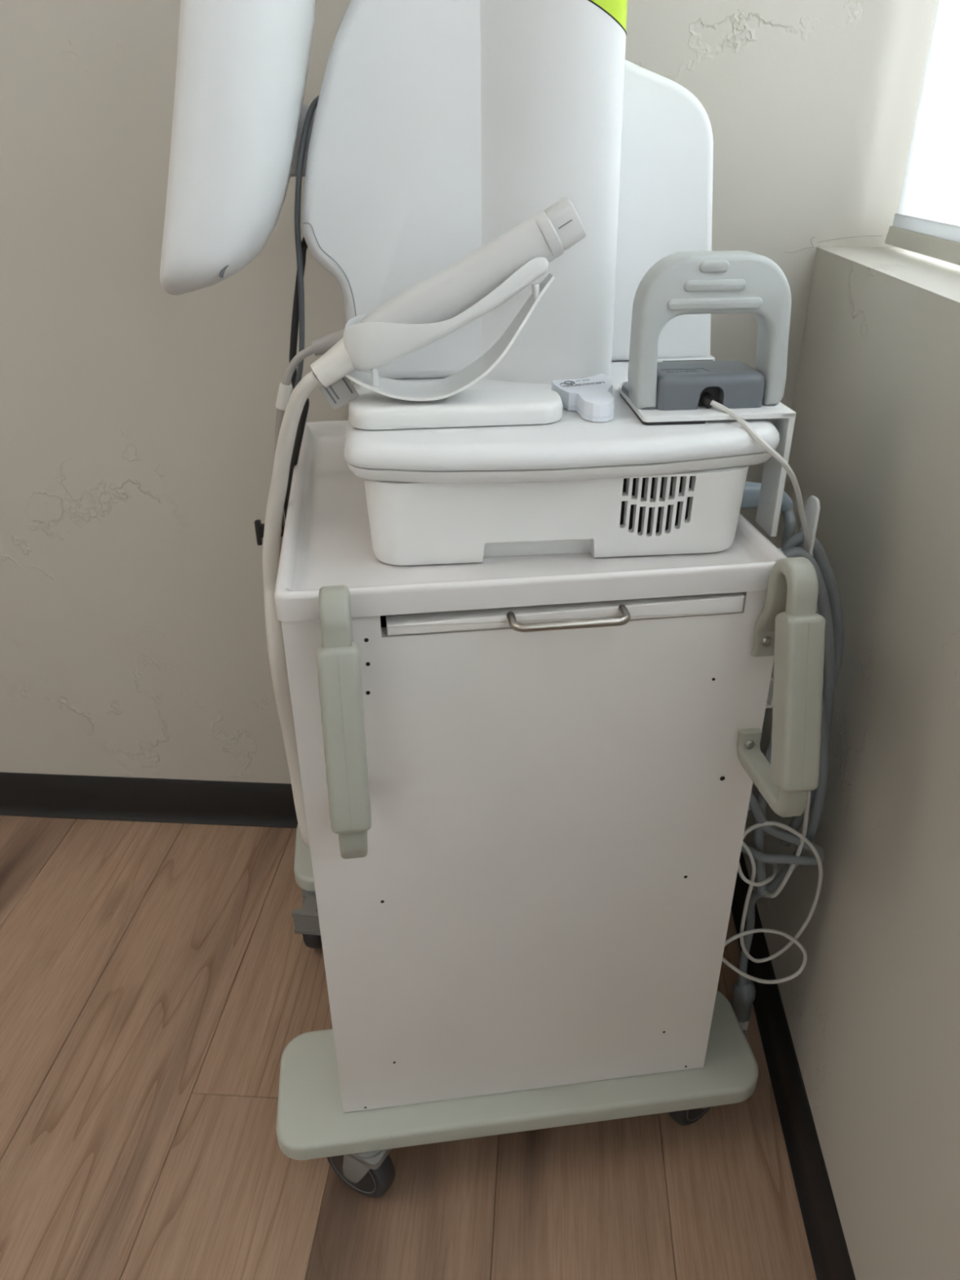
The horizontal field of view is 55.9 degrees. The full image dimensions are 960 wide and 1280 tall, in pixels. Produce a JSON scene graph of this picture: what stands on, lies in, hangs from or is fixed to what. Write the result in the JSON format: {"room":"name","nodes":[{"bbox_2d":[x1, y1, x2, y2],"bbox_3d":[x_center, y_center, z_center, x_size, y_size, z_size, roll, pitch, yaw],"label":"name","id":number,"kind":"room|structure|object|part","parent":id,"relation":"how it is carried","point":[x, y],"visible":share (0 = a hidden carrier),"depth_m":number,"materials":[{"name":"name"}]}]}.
{"room":"medical exam room","nodes":[
{"label":"medical exam room","id":0,"kind":"room"},
{"bbox_2d":[0,815,816,1279],"bbox_3d":[-0.993,1.293,0.214,2.867,0.060,3.991,2,29,4],"label":"floor","id":1,"kind":"structure","parent":0,"point":[157,979],"depth_m":1.24,"materials":[{"name":"brown wood"}]},
{"bbox_2d":[254,420,826,1197],"bbox_3d":[0.022,0.198,1.220,0.626,0.880,0.720,-4,29,-6],"label":"cart","id":2,"kind":"object","parent":1,"relation":"on","point":[526,780],"visible":0.98,"depth_m":0.94,"materials":[{"name":"white metal"}]},
{"bbox_2d":[284,236,309,521],"bbox_3d":[-0.214,-0.236,1.121,0.100,0.567,0.089,16,33,27],"label":"cable","id":3,"kind":"object","parent":2,"relation":"attached to","point":[295,320],"visible":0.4,"depth_m":1.05,"materials":[{"name":"plastic"}]},
{"bbox_2d":[271,329,344,558],"bbox_3d":[-0.193,-0.180,1.077,0.105,0.394,0.198,-4,29,-6],"label":"cable","id":4,"kind":"object","parent":2,"relation":"attached to","point":[319,346],"visible":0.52,"depth_m":0.92,"materials":[{"name":"grey rubber"}]},
{"bbox_3d":[-0.121,0.005,0.777,0.024,0.114,0.069,-4,29,-6],"label":"grab handle","id":5,"kind":"part","parent":2,"relation":"part of","materials":[{"name":"plastic"}]},
{"bbox_3d":[-0.117,0.152,0.831,0.024,0.050,0.114,-4,29,-6],"label":"arm","id":6,"kind":"part","parent":2,"relation":"part of"},
{"bbox_3d":[0.020,0.454,1.407,0.625,0.028,0.637,-4,29,-6],"label":"plate","id":7,"kind":"part","parent":2,"relation":"part of","materials":[{"name":"white metal"}]},
{"bbox_3d":[0.057,0.266,0.997,0.467,0.692,0.020,-4,29,-6],"label":"panel","id":8,"kind":"part","parent":2,"relation":"part of","materials":[{"name":"white metal"}]},
{"bbox_2d":[274,420,786,622],"bbox_3d":[0.019,-0.178,1.058,0.474,0.026,0.566,-4,29,-6],"label":"tray","id":9,"kind":"object","parent":2,"relation":"on","point":[326,539],"depth_m":0.85,"materials":[{"name":"white plastic"}]},
{"bbox_2d":[302,0,795,565],"bbox_3d":[0.067,-0.444,0.869,0.497,0.658,0.380,-3,29,-4],"label":"medical device","id":10,"kind":"object","parent":2,"relation":"on","point":[440,128],"depth_m":0.90,"materials":[{"name":"white plastic"}]},
{"bbox_2d":[160,0,315,295],"bbox_3d":[-0.222,-0.580,0.888,0.222,0.433,0.210,-3,29,-4],"label":"housing","id":11,"kind":"object","parent":10,"relation":"attached to","point":[239,111],"visible":0.9,"depth_m":0.84,"materials":[{"name":"white plastic"}]},
{"bbox_2d":[281,94,319,522],"bbox_3d":[-0.208,-0.259,1.121,0.095,0.716,0.119,-4,29,-6],"label":"cable","id":12,"kind":"object","parent":10,"relation":"attached to","point":[313,105],"visible":0.52,"depth_m":0.96,"materials":[{"name":"black rubber"}]},
{"bbox_3d":[-0.035,-0.531,0.925,0.310,0.516,0.035,-3,29,-4],"label":"wing panel","id":13,"kind":"part","parent":10,"relation":"part of","materials":[{"name":"white plastic"}]},
{"bbox_2d":[342,257,562,430],"bbox_3d":[-0.025,-0.281,0.851,0.212,0.146,0.075,-3,29,-4],"label":"stand","id":14,"kind":"object","parent":10,"relation":"on","point":[395,404],"visible":0.94,"depth_m":0.85,"materials":[{"name":"white plastic"}]},
{"bbox_3d":[-0.099,-0.252,0.854,0.007,0.022,0.007,12,31,22],"label":"post","id":15,"kind":"part","parent":14,"relation":"part of","materials":[{"name":"white plastic"}]},
{"bbox_2d":[262,197,586,847],"bbox_3d":[-0.132,-0.063,1.051,0.442,0.812,0.220,20,35,33],"label":"handpiece","id":16,"kind":"object","parent":14,"relation":"on","point":[444,295],"visible":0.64,"depth_m":0.83,"materials":[{"name":"grey plastic"}]},
{"bbox_3d":[0.052,-0.320,0.832,0.008,0.015,0.007,-3,29,-4],"label":"post","id":17,"kind":"part","parent":14,"relation":"part of","materials":[{"name":"white plastic"}]},
{"bbox_3d":[0.088,-0.252,0.971,0.458,0.022,0.372,-3,29,-4],"label":"lid","id":18,"kind":"part","parent":10,"relation":"part of","materials":[{"name":"white plastic"}]},
{"bbox_2d":[551,373,614,422],"bbox_3d":[0.110,-0.250,0.924,0.066,0.020,0.140,-3,29,-4],"label":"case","id":19,"kind":"object","parent":10,"relation":"on","point":[592,397],"visible":0.97,"depth_m":0.90,"materials":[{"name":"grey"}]},
{"bbox_3d":[0.088,-0.681,0.834,0.170,0.210,0.097,-18,33,-28],"label":"accent panel","id":20,"kind":"part","parent":10,"relation":"part of","materials":[{"name":"green plastic"}]},
{"bbox_3d":[0.174,-0.500,1.040,0.221,0.344,0.034,-3,29,-4],"label":"fin panel","id":21,"kind":"part","parent":10,"relation":"part of","materials":[{"name":"white plastic"}]},
{"bbox_2d":[621,250,791,410],"bbox_3d":[0.219,-0.308,0.887,0.150,0.138,0.100,-3,29,-4],"label":"handle","id":22,"kind":"object","parent":10,"relation":"on","point":[705,282],"visible":1,"depth_m":0.84,"materials":[{"name":"grey plastic"}]},
{"bbox_3d":[0.223,-0.194,0.955,0.148,0.128,0.148,-3,29,-4],"label":"acrylic bracket","id":23,"kind":"part","parent":10,"relation":"part of","materials":[{"name":"white plastic"}]},
{"bbox_2d":[700,392,822,983],"bbox_3d":[0.317,0.094,1.028,0.191,0.732,0.121,-4,29,-6],"label":"cable","id":24,"kind":"object","parent":10,"relation":"attached to","point":[706,399],"visible":0.86,"depth_m":1.09,"materials":[{"name":"white plastic"}]},
{"bbox_3d":[0.081,-0.026,0.837,0.334,0.017,0.018,-4,29,-6],"label":"drawer","id":25,"kind":"part","parent":2,"relation":"part of","materials":[{"name":"white metal"}]},
{"bbox_3d":[0.081,-0.019,0.816,0.112,0.008,0.029,-4,29,-6],"label":"drawer pull","id":26,"kind":"part","parent":2,"relation":"part of","materials":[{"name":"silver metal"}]},
{"bbox_3d":[0.282,0.124,0.876,0.024,0.050,0.114,-4,29,-6],"label":"arm","id":27,"kind":"part","parent":2,"relation":"part of"},
{"bbox_3d":[0.278,-0.022,0.822,0.024,0.114,0.069,-4,29,-6],"label":"grab handle","id":28,"kind":"part","parent":2,"relation":"part of","materials":[{"name":"beige plastic"}]},
{"bbox_2d":[730,480,844,1035],"bbox_3d":[0.345,0.236,1.155,0.148,0.870,0.159,-4,29,-6],"label":"power cord","id":29,"kind":"object","parent":2,"relation":"hanging from","point":[828,601],"visible":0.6,"depth_m":1.06,"materials":[{"name":"grey plastic"}]},
{"bbox_2d":[0,0,938,783],"bbox_3d":[-0.754,-0.803,1.269,3.080,2.600,0.100,2,29,4],"label":"wall","id":30,"kind":"structure","parent":0,"point":[138,418],"depth_m":1.36,"materials":[{"name":"grey paint"}]},
{"bbox_2d":[0,772,297,828],"bbox_3d":[-0.856,0.316,1.827,2.667,0.101,0.014,2,29,4],"label":"baseboard","id":31,"kind":"structure","parent":30,"relation":"attached to","point":[255,804],"depth_m":1.82,"materials":[{"name":"black rubber"}]},
{"bbox_2d":[884,0,959,266],"bbox_3d":[0.468,-0.423,-0.190,0.040,1.161,2.601,2,29,4],"label":"window","id":32,"kind":"structure","parent":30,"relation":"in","point":[926,221],"depth_m":1.08,"materials":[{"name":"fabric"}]},
{"bbox_2d":[742,247,959,1279],"bbox_3d":[0.481,0.193,-0.568,0.313,2.600,3.891,2,29,4],"label":"wall","id":33,"kind":"structure","parent":0,"point":[873,1011],"depth_m":0.95,"materials":[{"name":"grey paint"}]},
{"bbox_2d":[731,851,855,1279],"bbox_3d":[0.330,1.260,0.086,0.014,0.101,3.791,2,29,4],"label":"baseboard","id":34,"kind":"structure","parent":33,"relation":"attached to","point":[830,1257],"depth_m":1.22,"materials":[{"name":"black rubber"}]}
]}

